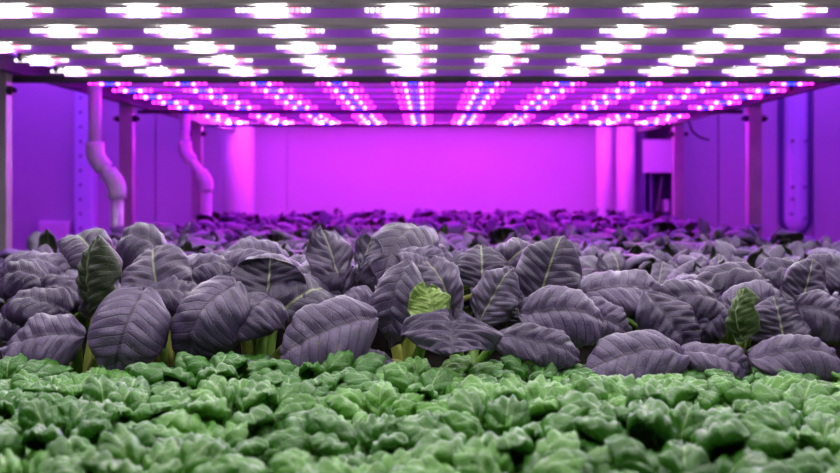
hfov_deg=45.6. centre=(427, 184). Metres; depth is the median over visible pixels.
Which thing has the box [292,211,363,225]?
purple pak choi
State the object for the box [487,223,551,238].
purple pak choi
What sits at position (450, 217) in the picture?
purple pak choi
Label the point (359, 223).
purple pak choi
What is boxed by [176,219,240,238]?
purple pak choi
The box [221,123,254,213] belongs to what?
round column
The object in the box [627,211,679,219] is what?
purple pak choi
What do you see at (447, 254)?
purple pak choi
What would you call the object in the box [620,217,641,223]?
purple pak choi
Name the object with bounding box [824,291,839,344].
purple pak choi
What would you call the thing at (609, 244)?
purple pak choi
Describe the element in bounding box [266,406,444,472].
greens
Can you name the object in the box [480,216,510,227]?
purple pak choi
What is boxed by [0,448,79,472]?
greens
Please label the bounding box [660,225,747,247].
purple pak choi
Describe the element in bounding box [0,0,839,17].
light bar
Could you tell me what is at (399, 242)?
purple pak choi
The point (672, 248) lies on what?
purple pak choi
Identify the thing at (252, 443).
greens
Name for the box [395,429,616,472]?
greens
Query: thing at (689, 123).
cable
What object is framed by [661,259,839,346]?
purple pak choi
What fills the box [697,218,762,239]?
purple pak choi
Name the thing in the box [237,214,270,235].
purple pak choi
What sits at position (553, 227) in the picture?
purple pak choi
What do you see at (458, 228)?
purple pak choi
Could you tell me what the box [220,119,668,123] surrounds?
light bar
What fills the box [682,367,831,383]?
greens
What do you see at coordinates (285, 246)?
purple pak choi
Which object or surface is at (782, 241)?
purple pak choi
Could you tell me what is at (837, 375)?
greens
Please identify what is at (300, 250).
purple pak choi
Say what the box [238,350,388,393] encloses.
greens
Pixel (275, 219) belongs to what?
purple pak choi
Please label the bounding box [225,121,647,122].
light bar
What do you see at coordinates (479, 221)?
purple pak choi
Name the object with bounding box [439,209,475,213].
purple pak choi
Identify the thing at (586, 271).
purple pak choi
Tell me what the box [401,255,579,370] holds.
purple pak choi
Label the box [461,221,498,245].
purple pak choi
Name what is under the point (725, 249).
purple pak choi
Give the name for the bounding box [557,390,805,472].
greens
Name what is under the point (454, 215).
purple pak choi
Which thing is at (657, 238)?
purple pak choi
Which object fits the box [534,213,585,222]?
purple pak choi
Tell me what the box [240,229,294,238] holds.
purple pak choi
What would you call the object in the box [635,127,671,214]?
cabinet
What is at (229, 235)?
purple pak choi
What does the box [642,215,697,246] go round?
purple pak choi
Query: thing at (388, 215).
purple pak choi
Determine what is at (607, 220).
purple pak choi
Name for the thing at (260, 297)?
purple pak choi
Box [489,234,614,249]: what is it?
purple pak choi
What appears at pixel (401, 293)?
purple pak choi
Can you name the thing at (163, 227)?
purple pak choi
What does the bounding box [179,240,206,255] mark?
purple pak choi
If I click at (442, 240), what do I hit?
purple pak choi
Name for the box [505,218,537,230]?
purple pak choi
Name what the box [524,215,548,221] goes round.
purple pak choi
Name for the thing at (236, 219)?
purple pak choi
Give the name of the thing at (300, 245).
purple pak choi
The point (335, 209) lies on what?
purple pak choi
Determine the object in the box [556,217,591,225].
purple pak choi
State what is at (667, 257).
purple pak choi
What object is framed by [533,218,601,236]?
purple pak choi
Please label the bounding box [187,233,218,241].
purple pak choi
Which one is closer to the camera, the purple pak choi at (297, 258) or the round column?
the purple pak choi at (297, 258)
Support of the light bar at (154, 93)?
attached to the rack
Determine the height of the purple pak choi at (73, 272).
0.141 m
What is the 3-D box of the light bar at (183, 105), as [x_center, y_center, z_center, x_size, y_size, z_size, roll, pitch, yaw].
[0.087,-0.357,4.338,2.408,0.052,0.052,0,0,0]
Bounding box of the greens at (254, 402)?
[147,374,347,433]
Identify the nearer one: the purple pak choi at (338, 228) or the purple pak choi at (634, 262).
the purple pak choi at (634, 262)
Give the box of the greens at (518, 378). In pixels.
[438,375,526,397]
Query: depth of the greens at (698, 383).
1.06 m
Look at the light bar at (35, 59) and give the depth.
2.71 m
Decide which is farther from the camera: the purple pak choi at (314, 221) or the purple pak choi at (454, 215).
the purple pak choi at (454, 215)
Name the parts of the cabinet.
panel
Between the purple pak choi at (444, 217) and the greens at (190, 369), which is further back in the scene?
the purple pak choi at (444, 217)
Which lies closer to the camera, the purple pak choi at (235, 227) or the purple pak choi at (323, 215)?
the purple pak choi at (235, 227)
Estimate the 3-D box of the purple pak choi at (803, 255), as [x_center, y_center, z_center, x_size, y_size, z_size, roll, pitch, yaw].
[0.831,0.208,2.194,0.279,0.130,0.264,0,0,22]
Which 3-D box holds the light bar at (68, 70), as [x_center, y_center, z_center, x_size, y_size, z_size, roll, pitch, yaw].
[0.085,-0.354,2.990,2.413,0.057,0.052,0,0,0]
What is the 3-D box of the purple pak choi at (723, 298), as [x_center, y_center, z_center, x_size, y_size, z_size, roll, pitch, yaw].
[0.405,0.190,1.338,0.146,0.164,0.241,0,0,33]
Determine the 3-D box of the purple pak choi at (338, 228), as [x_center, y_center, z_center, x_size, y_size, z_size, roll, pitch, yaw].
[-0.298,0.204,3.431,0.262,0.138,0.308,0,0,18]
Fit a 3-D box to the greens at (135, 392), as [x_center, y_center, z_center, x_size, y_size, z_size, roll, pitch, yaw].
[-0.294,0.229,0.942,0.260,0.082,0.232,0,0,-26]
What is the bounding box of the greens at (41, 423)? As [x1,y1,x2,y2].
[0,397,137,458]
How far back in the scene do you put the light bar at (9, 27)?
2.19 m
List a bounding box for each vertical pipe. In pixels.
[596,127,611,217]
[616,127,634,215]
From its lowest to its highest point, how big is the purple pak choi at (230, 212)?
0.149 m
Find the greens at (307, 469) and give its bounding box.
[296,466,343,472]
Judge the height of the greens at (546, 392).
0.093 m
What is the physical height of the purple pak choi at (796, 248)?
0.143 m
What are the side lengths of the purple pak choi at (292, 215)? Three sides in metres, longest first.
0.326 x 0.272 x 0.152 m
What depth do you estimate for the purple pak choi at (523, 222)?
3.85 m
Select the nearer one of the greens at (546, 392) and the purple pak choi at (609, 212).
the greens at (546, 392)
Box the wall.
[12,53,839,250]
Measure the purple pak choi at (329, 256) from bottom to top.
0.214 m
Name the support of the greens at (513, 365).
on the bed
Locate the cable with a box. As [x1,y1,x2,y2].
[688,121,709,140]
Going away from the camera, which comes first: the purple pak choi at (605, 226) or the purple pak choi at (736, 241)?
the purple pak choi at (736, 241)
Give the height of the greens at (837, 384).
0.066 m
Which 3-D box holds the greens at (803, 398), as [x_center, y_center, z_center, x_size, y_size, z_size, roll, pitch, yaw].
[0.334,0.230,0.950,0.226,0.081,0.254,0,0,28]
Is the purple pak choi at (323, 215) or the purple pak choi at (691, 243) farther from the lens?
the purple pak choi at (323, 215)
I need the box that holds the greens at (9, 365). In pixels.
[0,353,73,379]
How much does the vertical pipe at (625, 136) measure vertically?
2.700 m
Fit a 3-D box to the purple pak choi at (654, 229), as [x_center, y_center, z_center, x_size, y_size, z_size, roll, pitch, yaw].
[0.767,0.200,3.446,0.324,0.148,0.261,0,0,-5]
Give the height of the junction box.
0.220 m
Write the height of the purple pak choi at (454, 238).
0.144 m
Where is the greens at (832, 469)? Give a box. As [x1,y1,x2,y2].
[826,467,839,472]
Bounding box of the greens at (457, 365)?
[394,354,503,394]
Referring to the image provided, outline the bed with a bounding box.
[0,306,839,379]
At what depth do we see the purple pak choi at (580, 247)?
2.54 m
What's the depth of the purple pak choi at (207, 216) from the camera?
4.53 m
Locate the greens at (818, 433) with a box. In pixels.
[705,401,839,458]
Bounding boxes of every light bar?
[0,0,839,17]
[0,18,839,37]
[0,38,839,52]
[14,53,839,65]
[51,66,839,75]
[89,83,818,84]
[113,83,791,91]
[135,90,767,97]
[153,96,745,103]
[169,102,726,108]
[187,107,707,109]
[199,114,692,116]
[210,116,679,120]
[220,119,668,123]
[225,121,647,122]
[232,122,641,123]
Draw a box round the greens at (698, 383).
[553,373,707,390]
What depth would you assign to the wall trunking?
6.92 m
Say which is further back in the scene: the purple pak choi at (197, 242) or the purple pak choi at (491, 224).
the purple pak choi at (491, 224)
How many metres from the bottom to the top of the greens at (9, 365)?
0.069 m
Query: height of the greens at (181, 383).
0.064 m
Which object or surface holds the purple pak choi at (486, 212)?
on the bed
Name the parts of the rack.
post, rail, post, post, post, rail, post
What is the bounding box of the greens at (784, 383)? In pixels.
[683,374,839,410]
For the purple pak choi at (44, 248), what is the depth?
2.08 m
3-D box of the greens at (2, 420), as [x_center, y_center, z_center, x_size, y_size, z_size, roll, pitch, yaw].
[-0.438,0.227,0.837,0.232,0.090,0.233,0,0,-25]
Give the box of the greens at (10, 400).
[0,387,82,437]
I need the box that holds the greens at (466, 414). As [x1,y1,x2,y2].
[367,389,647,472]
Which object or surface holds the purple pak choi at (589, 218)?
on the bed
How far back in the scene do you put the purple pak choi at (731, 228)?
3.61 m
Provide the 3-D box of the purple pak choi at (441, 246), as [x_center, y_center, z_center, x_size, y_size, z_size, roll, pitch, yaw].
[-0.141,0.185,1.670,0.323,0.180,0.297,0,0,-44]
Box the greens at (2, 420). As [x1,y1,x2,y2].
[0,416,22,436]
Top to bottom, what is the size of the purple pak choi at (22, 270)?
0.176 m
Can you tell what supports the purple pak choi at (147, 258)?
on the bed
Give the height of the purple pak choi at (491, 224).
0.151 m
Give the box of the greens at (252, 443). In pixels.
[131,420,327,471]
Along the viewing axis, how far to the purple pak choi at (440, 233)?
2.85 m
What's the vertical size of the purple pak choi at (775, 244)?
0.126 m
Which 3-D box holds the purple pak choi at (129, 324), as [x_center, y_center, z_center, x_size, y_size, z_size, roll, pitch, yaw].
[-0.448,0.168,1.294,0.246,0.208,0.180,0,0,-4]
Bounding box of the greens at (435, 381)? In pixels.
[326,362,496,415]
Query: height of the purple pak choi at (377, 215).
0.126 m
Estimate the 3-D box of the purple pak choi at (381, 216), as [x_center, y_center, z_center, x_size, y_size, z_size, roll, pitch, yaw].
[-0.204,0.206,4.761,0.286,0.134,0.284,0,0,-16]
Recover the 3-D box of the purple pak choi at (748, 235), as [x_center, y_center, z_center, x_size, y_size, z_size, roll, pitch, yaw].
[1.113,0.204,3.227,0.310,0.140,0.264,0,0,13]
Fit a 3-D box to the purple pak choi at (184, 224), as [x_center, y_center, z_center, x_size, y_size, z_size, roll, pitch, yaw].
[-0.960,0.208,3.796,0.293,0.134,0.282,0,0,45]
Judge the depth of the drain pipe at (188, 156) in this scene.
4.78 m
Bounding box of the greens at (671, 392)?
[528,373,725,410]
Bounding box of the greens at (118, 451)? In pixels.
[47,423,272,472]
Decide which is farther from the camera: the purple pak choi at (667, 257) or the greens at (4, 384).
the purple pak choi at (667, 257)
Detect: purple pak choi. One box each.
[0,229,115,262]
[0,234,171,373]
[0,251,80,342]
[0,269,120,319]
[1,244,59,265]
[58,222,233,366]
[58,234,117,249]
[73,282,120,331]
[109,226,125,240]
[114,233,220,250]
[133,223,201,229]
[152,221,224,241]
[164,231,177,244]
[170,257,378,366]
[173,220,204,228]
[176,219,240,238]
[179,223,238,244]
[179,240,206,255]
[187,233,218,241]
[187,253,304,262]
[196,212,253,224]
[197,216,250,226]
[198,220,265,241]
[200,245,222,252]
[203,229,265,248]
[207,240,299,255]
[212,211,245,222]
[220,225,383,294]
[223,220,280,234]
[223,236,283,249]
[225,236,308,250]
[229,211,264,222]
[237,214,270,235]
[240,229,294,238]
[252,249,308,347]
[264,222,312,229]
[264,223,315,240]
[265,215,310,225]
[270,227,355,244]
[275,222,355,237]
[280,243,354,264]
[281,211,317,217]
[282,214,318,223]
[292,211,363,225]
[293,242,308,254]
[294,219,318,226]
[295,229,372,250]
[296,210,339,217]
[299,224,379,237]
[300,244,444,280]
[303,209,370,226]
[323,208,358,215]
[327,220,380,231]
[344,258,450,364]
[345,209,405,218]
[345,221,382,238]
[354,212,393,222]
[364,216,387,226]
[367,214,380,218]
[371,222,530,348]
[377,215,406,221]
[385,209,433,218]
[393,215,425,223]
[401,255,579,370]
[413,221,466,234]
[416,218,469,229]
[417,213,447,224]
[424,208,484,220]
[435,215,476,228]
[438,232,461,250]
[438,234,453,252]
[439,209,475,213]
[443,213,483,224]
[443,249,496,325]
[446,232,477,250]
[446,232,536,245]
[451,249,461,262]
[453,303,469,316]
[458,210,481,218]
[460,226,550,242]
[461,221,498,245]
[463,268,599,305]
[466,214,507,228]
[467,211,507,219]
[474,219,525,234]
[476,219,504,224]
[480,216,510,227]
[483,220,537,235]
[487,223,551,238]
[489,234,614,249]
[491,240,624,253]
[492,208,536,218]
[497,210,506,220]
[502,235,631,365]
[505,210,549,217]
[505,214,526,224]
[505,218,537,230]
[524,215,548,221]
[528,217,555,223]
[530,209,570,218]
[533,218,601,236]
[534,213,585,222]
[549,208,594,217]
[549,217,605,232]
[552,220,629,239]
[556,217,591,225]
[558,220,624,231]
[565,224,616,241]
[568,234,662,250]
[572,208,617,218]
[575,247,630,259]
[578,215,616,225]
[578,245,659,271]
[578,269,750,379]
[579,249,652,329]
[583,241,611,250]
[597,226,665,246]
[599,241,637,251]
[599,241,654,258]
[601,217,641,229]
[605,208,634,216]
[612,215,672,220]
[612,219,681,228]
[614,260,695,329]
[617,211,626,217]
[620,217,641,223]
[621,234,751,256]
[623,219,715,246]
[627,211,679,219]
[628,223,695,246]
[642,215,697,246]
[648,236,747,262]
[651,248,708,265]
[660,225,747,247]
[660,261,782,353]
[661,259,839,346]
[667,256,709,268]
[678,245,786,271]
[681,237,689,242]
[688,240,758,247]
[688,254,727,275]
[690,239,799,261]
[694,234,741,249]
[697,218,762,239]
[705,243,777,254]
[710,241,839,260]
[724,226,819,246]
[728,226,770,246]
[740,237,772,247]
[746,253,839,381]
[748,239,839,251]
[752,238,791,246]
[755,254,838,291]
[799,252,833,258]
[815,235,832,247]
[822,240,834,249]
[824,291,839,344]
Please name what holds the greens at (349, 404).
on the bed
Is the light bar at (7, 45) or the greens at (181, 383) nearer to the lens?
the greens at (181, 383)
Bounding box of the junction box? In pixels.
[38,221,72,240]
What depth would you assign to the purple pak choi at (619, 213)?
4.99 m
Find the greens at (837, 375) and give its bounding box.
[830,371,839,382]
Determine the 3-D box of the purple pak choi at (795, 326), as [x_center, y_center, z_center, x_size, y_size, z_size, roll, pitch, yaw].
[0.486,0.186,1.317,0.134,0.174,0.380,0,0,26]
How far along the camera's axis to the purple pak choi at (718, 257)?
1.88 m
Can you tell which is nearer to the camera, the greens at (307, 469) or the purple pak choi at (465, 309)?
the greens at (307, 469)
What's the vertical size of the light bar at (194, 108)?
0.052 m
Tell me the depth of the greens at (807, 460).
0.74 m
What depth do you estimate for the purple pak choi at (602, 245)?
2.50 m
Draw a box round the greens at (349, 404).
[313,381,424,456]
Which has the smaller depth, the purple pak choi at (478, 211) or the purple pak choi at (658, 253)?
the purple pak choi at (658, 253)
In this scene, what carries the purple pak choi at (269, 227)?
on the bed
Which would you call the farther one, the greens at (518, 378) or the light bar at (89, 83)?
the light bar at (89, 83)
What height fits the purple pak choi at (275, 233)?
0.154 m
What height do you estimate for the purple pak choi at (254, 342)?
0.168 m
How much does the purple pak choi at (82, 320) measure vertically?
0.150 m
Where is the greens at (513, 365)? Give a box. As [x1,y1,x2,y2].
[469,355,595,382]
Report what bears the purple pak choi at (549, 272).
on the bed
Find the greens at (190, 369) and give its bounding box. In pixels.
[125,351,315,395]
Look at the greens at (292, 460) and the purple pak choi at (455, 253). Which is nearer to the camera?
the greens at (292, 460)
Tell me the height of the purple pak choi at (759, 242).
0.137 m
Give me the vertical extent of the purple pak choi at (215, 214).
0.146 m
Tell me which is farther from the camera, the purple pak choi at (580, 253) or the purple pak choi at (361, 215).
the purple pak choi at (361, 215)
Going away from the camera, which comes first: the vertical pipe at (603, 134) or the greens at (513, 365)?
the greens at (513, 365)
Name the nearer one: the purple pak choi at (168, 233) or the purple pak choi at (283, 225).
the purple pak choi at (168, 233)
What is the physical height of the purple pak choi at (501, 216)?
0.151 m
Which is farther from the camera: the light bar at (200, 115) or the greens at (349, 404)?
the light bar at (200, 115)
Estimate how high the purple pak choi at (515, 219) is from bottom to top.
0.148 m
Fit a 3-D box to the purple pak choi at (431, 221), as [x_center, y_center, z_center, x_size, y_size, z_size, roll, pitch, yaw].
[0.002,0.198,3.616,0.317,0.152,0.302,0,0,-27]
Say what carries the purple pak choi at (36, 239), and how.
on the bed
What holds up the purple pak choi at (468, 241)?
on the bed
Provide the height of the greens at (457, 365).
0.070 m
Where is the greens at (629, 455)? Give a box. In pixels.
[542,434,789,472]
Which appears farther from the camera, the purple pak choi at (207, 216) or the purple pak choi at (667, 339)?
the purple pak choi at (207, 216)
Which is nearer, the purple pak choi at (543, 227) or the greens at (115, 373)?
the greens at (115, 373)
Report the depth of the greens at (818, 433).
0.83 m
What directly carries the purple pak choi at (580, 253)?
on the bed
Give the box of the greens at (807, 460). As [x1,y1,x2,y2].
[768,447,839,472]
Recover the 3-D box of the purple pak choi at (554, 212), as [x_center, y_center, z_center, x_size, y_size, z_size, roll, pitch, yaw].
[0.681,0.198,5.152,0.302,0.152,0.302,0,0,15]
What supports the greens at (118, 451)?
on the bed
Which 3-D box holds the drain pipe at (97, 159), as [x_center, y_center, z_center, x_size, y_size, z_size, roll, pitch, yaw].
[-1.127,-0.021,3.500,0.141,0.882,0.064,0,0,0]
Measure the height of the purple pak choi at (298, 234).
0.150 m
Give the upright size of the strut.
2.700 m
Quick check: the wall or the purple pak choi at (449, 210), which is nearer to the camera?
the purple pak choi at (449, 210)
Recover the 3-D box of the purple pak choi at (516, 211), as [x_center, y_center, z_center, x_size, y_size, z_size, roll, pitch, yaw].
[0.555,0.204,5.336,0.302,0.142,0.286,0,0,37]
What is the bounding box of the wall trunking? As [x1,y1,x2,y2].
[778,91,811,233]
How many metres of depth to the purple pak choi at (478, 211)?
5.13 m
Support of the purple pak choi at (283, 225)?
on the bed
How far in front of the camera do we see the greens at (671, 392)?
0.94 m
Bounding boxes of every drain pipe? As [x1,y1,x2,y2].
[85,83,126,240]
[178,107,213,214]
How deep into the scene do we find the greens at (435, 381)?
1.07 m
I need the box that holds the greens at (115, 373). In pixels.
[38,366,131,385]
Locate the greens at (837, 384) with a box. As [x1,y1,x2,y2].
[829,380,839,395]
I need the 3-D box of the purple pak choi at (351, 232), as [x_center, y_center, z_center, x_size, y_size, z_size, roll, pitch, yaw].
[-0.180,0.195,3.223,0.276,0.158,0.345,0,0,-29]
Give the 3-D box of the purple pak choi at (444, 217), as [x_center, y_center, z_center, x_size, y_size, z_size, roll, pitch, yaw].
[0.040,0.198,4.356,0.290,0.150,0.348,1,1,-5]
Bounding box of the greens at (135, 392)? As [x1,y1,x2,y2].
[12,374,217,454]
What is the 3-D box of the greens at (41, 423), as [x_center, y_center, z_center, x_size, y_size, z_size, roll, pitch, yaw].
[-0.307,0.229,0.841,0.222,0.086,0.221,0,0,16]
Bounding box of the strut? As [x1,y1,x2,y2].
[74,91,97,234]
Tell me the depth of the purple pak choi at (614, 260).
1.90 m
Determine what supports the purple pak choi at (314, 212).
on the bed
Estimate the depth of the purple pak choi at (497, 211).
5.15 m
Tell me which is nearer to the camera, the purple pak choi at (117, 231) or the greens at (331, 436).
the greens at (331, 436)
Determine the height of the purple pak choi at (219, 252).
0.141 m
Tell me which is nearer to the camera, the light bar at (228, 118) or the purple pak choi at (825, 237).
the purple pak choi at (825, 237)
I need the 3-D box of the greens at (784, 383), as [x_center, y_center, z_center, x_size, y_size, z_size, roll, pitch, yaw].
[0.341,0.234,1.032,0.232,0.075,0.235,0,0,23]
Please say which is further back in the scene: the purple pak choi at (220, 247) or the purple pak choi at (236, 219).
the purple pak choi at (236, 219)
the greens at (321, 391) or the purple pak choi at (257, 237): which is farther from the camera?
the purple pak choi at (257, 237)
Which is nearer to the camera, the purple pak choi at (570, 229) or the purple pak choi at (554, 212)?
the purple pak choi at (570, 229)
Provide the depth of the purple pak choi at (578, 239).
2.84 m
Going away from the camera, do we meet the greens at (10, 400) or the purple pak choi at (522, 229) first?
the greens at (10, 400)
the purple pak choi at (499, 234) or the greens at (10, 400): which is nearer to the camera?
the greens at (10, 400)
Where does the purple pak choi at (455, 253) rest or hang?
on the bed
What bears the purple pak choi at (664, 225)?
on the bed
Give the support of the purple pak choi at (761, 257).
on the bed
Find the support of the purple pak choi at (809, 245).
on the bed
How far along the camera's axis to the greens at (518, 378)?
1.07 m
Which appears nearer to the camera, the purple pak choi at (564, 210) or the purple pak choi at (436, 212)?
the purple pak choi at (436, 212)
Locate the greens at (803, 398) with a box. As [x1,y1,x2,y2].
[707,378,839,426]
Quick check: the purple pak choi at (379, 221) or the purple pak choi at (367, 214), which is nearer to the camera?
the purple pak choi at (379, 221)
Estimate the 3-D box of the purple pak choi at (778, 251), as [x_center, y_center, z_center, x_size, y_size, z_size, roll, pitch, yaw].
[0.662,0.198,2.045,0.312,0.153,0.291,0,0,-37]
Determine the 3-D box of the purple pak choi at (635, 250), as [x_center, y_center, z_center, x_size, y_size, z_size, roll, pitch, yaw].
[0.469,0.203,2.347,0.286,0.142,0.272,0,0,37]
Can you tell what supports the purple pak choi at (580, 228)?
on the bed
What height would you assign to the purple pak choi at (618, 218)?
0.142 m
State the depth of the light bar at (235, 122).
6.32 m
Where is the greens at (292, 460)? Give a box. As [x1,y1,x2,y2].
[271,448,415,472]
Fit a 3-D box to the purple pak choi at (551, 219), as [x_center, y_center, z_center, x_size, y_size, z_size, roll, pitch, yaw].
[0.557,0.210,4.581,0.303,0.127,0.247,0,0,-16]
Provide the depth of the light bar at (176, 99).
4.06 m
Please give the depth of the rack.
4.28 m
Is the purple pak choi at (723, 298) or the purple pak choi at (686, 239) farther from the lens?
the purple pak choi at (686, 239)
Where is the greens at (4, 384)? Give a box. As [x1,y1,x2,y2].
[0,379,10,391]
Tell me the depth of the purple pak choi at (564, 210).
5.36 m
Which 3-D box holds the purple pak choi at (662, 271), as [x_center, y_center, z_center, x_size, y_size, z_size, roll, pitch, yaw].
[0.365,0.200,1.685,0.340,0.149,0.292,0,0,32]
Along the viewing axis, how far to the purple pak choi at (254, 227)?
3.83 m
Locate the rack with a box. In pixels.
[0,53,839,251]
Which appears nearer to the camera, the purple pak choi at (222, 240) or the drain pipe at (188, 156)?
the purple pak choi at (222, 240)
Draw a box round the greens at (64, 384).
[3,369,121,398]
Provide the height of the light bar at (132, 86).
0.052 m
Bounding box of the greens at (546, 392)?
[405,374,626,465]
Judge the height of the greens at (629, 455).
0.088 m
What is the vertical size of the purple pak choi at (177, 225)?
0.124 m
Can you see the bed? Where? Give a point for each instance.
(380, 343)
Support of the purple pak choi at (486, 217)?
on the bed
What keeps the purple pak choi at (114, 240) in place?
on the bed
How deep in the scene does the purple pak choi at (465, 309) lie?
1.87 m
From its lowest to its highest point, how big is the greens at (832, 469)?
0.088 m
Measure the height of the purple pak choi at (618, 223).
0.138 m
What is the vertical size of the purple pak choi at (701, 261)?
0.126 m
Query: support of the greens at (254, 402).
on the bed
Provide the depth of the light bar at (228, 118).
5.12 m
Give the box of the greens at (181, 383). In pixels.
[149,379,205,420]
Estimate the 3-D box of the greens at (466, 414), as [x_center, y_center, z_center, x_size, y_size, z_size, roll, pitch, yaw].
[0.051,0.225,0.836,0.265,0.093,0.269,0,0,4]
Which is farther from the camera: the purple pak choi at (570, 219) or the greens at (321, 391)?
the purple pak choi at (570, 219)
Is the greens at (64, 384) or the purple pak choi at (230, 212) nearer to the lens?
the greens at (64, 384)
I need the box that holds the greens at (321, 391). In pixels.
[232,372,364,415]
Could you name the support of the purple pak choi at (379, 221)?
on the bed
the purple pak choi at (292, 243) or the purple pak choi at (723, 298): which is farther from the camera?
the purple pak choi at (292, 243)
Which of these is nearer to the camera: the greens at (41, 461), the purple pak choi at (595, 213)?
the greens at (41, 461)
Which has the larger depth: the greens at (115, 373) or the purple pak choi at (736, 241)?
the purple pak choi at (736, 241)
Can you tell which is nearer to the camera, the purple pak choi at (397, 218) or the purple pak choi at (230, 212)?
the purple pak choi at (397, 218)
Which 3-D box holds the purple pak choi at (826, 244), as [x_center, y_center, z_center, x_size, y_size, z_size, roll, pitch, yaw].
[0.974,0.201,2.346,0.268,0.144,0.250,0,0,40]
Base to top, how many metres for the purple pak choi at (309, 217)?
0.140 m

